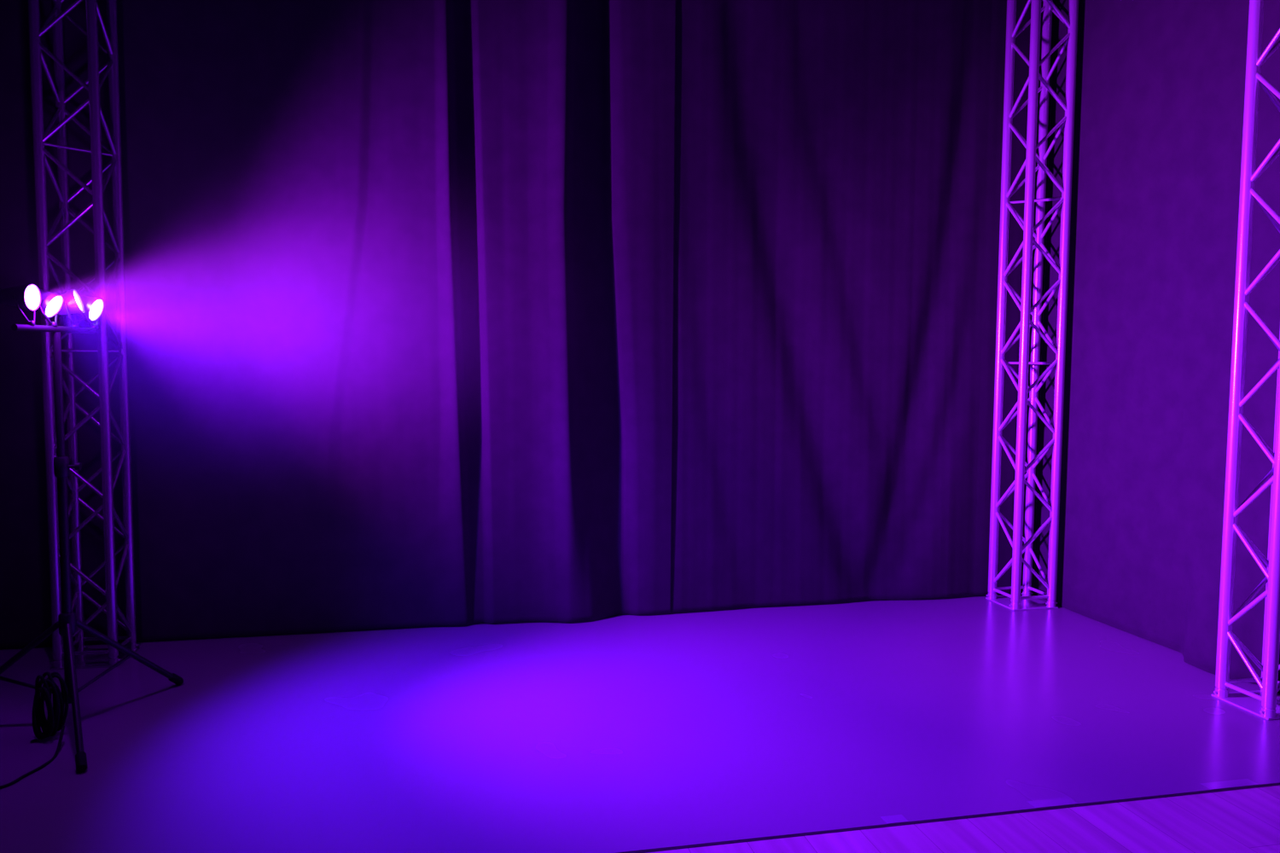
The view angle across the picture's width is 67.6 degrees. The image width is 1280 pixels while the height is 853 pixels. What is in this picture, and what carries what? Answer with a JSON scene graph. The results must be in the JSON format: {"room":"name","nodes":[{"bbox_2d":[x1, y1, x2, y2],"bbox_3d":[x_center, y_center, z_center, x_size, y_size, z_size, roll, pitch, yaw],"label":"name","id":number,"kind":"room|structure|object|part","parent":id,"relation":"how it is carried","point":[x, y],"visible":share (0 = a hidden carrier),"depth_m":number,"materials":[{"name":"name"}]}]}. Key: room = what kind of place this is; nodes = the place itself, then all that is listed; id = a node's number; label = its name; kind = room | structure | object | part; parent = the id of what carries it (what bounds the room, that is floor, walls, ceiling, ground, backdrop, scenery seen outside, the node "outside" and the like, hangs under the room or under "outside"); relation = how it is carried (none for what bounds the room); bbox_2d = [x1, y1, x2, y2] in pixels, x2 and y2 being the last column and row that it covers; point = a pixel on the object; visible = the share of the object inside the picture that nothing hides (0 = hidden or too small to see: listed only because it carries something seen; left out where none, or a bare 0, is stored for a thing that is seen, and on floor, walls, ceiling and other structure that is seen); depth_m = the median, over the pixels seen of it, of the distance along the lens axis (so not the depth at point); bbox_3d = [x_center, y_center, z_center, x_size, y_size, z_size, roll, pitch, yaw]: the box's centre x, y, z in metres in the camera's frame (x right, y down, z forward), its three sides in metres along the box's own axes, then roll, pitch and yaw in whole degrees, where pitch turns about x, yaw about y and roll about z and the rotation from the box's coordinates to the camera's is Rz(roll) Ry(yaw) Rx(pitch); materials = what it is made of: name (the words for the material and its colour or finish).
{"room":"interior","nodes":[
{"label":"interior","id":0,"kind":"room"},
{"bbox_2d":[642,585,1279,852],"bbox_3d":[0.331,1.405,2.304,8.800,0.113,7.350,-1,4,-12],"label":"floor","id":1,"kind":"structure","parent":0,"point":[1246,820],"depth_m":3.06,"materials":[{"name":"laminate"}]},
{"bbox_2d":[0,586,1279,852],"bbox_3d":[-0.626,1.201,4.226,7.350,0.008,2.828,-1,4,-12],"label":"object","id":2,"kind":"structure","parent":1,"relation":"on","point":[617,734],"depth_m":3.83,"materials":[{"name":"grey plastic"}]},
{"bbox_2d":[0,671,69,789],"bbox_3d":[-2.260,1.111,3.504,0.183,0.266,0.607,0,4,-4],"label":"power cable","id":3,"kind":"object","parent":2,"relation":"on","point":[55,720],"visible":1,"depth_m":3.72,"materials":[{"name":"black rubber"}]},
{"bbox_2d":[27,0,139,669],"bbox_3d":[-2.675,-0.845,4.583,0.321,4.000,0.301,0,4,-9],"label":"truss tower","id":4,"kind":"object","parent":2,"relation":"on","point":[98,658],"visible":0.92,"depth_m":4.58,"materials":[{"name":"silver metal"}]},
{"bbox_3d":[-2.687,1.145,4.725,0.301,0.008,0.301,0,4,-9],"label":"plate","id":5,"kind":"part","parent":4,"relation":"part of","materials":[{"name":"silver metal"}]},
{"bbox_2d":[0,324,183,773],"bbox_3d":[-2.401,0.411,3.768,0.860,1.612,0.951,-1,4,-12],"label":"tripod stand","id":6,"kind":"object","parent":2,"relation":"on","point":[67,624],"visible":0.93,"depth_m":3.81,"materials":[{"name":"grey metal"}]},
{"bbox_2d":[0,284,40,325],"bbox_3d":[-2.366,-0.464,3.622,0.138,0.154,0.103,0,4,0],"label":"lamp","id":7,"kind":"object","parent":6,"relation":"on","point":[27,297],"visible":1,"depth_m":3.60,"materials":[{"name":"grey metal"}]},
{"bbox_3d":[-2.585,0.994,3.835,0.511,0.421,0.025,0,4,-5],"label":"leg","id":8,"kind":"part","parent":6,"relation":"part of","materials":[{"name":"grey metal"}]},
{"bbox_2d":[37,288,63,325],"bbox_3d":[-2.343,-0.474,3.733,0.152,0.158,0.106,-1,4,-12],"label":"lamp","id":9,"kind":"object","parent":6,"relation":"on","point":[51,303],"visible":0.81,"depth_m":3.72,"materials":[{"name":"grey"}]},
{"bbox_2d":[57,289,84,326],"bbox_3d":[-2.325,-0.479,3.850,0.150,0.152,0.105,-1,4,-12],"label":"lamp","id":10,"kind":"object","parent":6,"relation":"on","point":[72,304],"visible":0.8,"depth_m":3.83,"materials":[{"name":"grey metal"}]},
{"bbox_3d":[-2.149,1.011,3.631,0.025,0.421,0.510,-2,5,-34],"label":"leg","id":11,"kind":"part","parent":6,"relation":"part of","materials":[{"name":"grey metal"}]},
{"bbox_3d":[-2.258,0.160,3.811,0.048,0.032,0.031,-1,4,-12],"label":"knob","id":12,"kind":"part","parent":6,"relation":"part of","materials":[{"name":"grey"}]},
{"bbox_2d":[79,295,104,327],"bbox_3d":[-2.319,-0.483,3.973,0.152,0.142,0.107,-1,4,-12],"label":"lamp","id":13,"kind":"object","parent":6,"relation":"on","point":[94,307],"visible":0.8,"depth_m":3.96,"materials":[{"name":"grey"}]},
{"bbox_3d":[-2.197,0.976,4.117,0.025,0.421,0.509,2,4,23],"label":"leg","id":14,"kind":"part","parent":6,"relation":"part of","materials":[{"name":"grey metal"}]},
{"bbox_2d":[0,0,675,649],"bbox_3d":[-2.119,-0.942,4.905,4.758,4.146,0.175,-1,4,-13],"label":"stage curtain","id":15,"kind":"object","parent":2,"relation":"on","point":[399,274],"visible":0.91,"depth_m":5.10,"materials":[{"name":"black fabric"}]},
{"bbox_2d":[670,0,1043,613],"bbox_3d":[1.298,-0.981,5.751,2.482,4.146,0.071,-1,4,-13],"label":"stage curtain","id":16,"kind":"object","parent":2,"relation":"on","point":[838,163],"visible":0.94,"depth_m":5.74,"materials":[{"name":"black fabric"}]},
{"bbox_3d":[0.833,1.285,3.128,0.075,0.001,0.048,-1,4,-12],"label":"tape strip","id":17,"kind":"part","parent":2,"relation":"part of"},
{"bbox_2d":[985,0,1078,610],"bbox_3d":[2.373,-0.899,5.778,0.321,4.000,0.301,-1,4,-12],"label":"truss tower","id":18,"kind":"object","parent":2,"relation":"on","point":[1015,602],"visible":1,"depth_m":5.76,"materials":[{"name":"silver metal"}]},
{"bbox_3d":[2.361,1.092,5.920,0.301,0.008,0.301,-1,4,-12],"label":"plate","id":19,"kind":"part","parent":18,"relation":"part of","materials":[{"name":"silver metal"}]},
{"bbox_3d":[1.403,1.280,3.252,0.160,0.001,0.048,-1,4,-12],"label":"tape strip","id":20,"kind":"part","parent":2,"relation":"part of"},
{"bbox_2d":[1032,0,1279,692],"bbox_3d":[3.145,-0.767,2.918,0.124,4.146,6.260,-1,4,-12],"label":"wall","id":21,"kind":"structure","parent":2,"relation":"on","point":[1160,90],"depth_m":5.04,"materials":[{"name":"black fabric"}]},
{"bbox_3d":[2.099,1.274,3.403,0.200,0.001,0.048,-1,4,-12],"label":"tape strip","id":22,"kind":"part","parent":2,"relation":"part of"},
{"bbox_2d":[1211,0,1279,720],"bbox_3d":[2.764,-0.773,4.048,0.321,4.000,0.301,-1,4,-12],"label":"truss tower","id":23,"kind":"object","parent":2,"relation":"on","point":[1265,703],"visible":1,"depth_m":4.12,"materials":[{"name":"silver metal"}]},
{"bbox_3d":[2.752,1.218,4.190,0.301,0.008,0.301,-1,4,-12],"label":"plate","id":24,"kind":"part","parent":23,"relation":"part of","materials":[{"name":"silver metal"}]},
{"bbox_2d":[1031,0,1053,586],"bbox_3d":[-0.422,-1.105,5.661,8.800,4.407,0.130,-1,4,-12],"label":"wall","id":25,"kind":"structure","parent":0,"point":[1053,0],"depth_m":6.28,"materials":[{"name":"black paint"}]}
]}

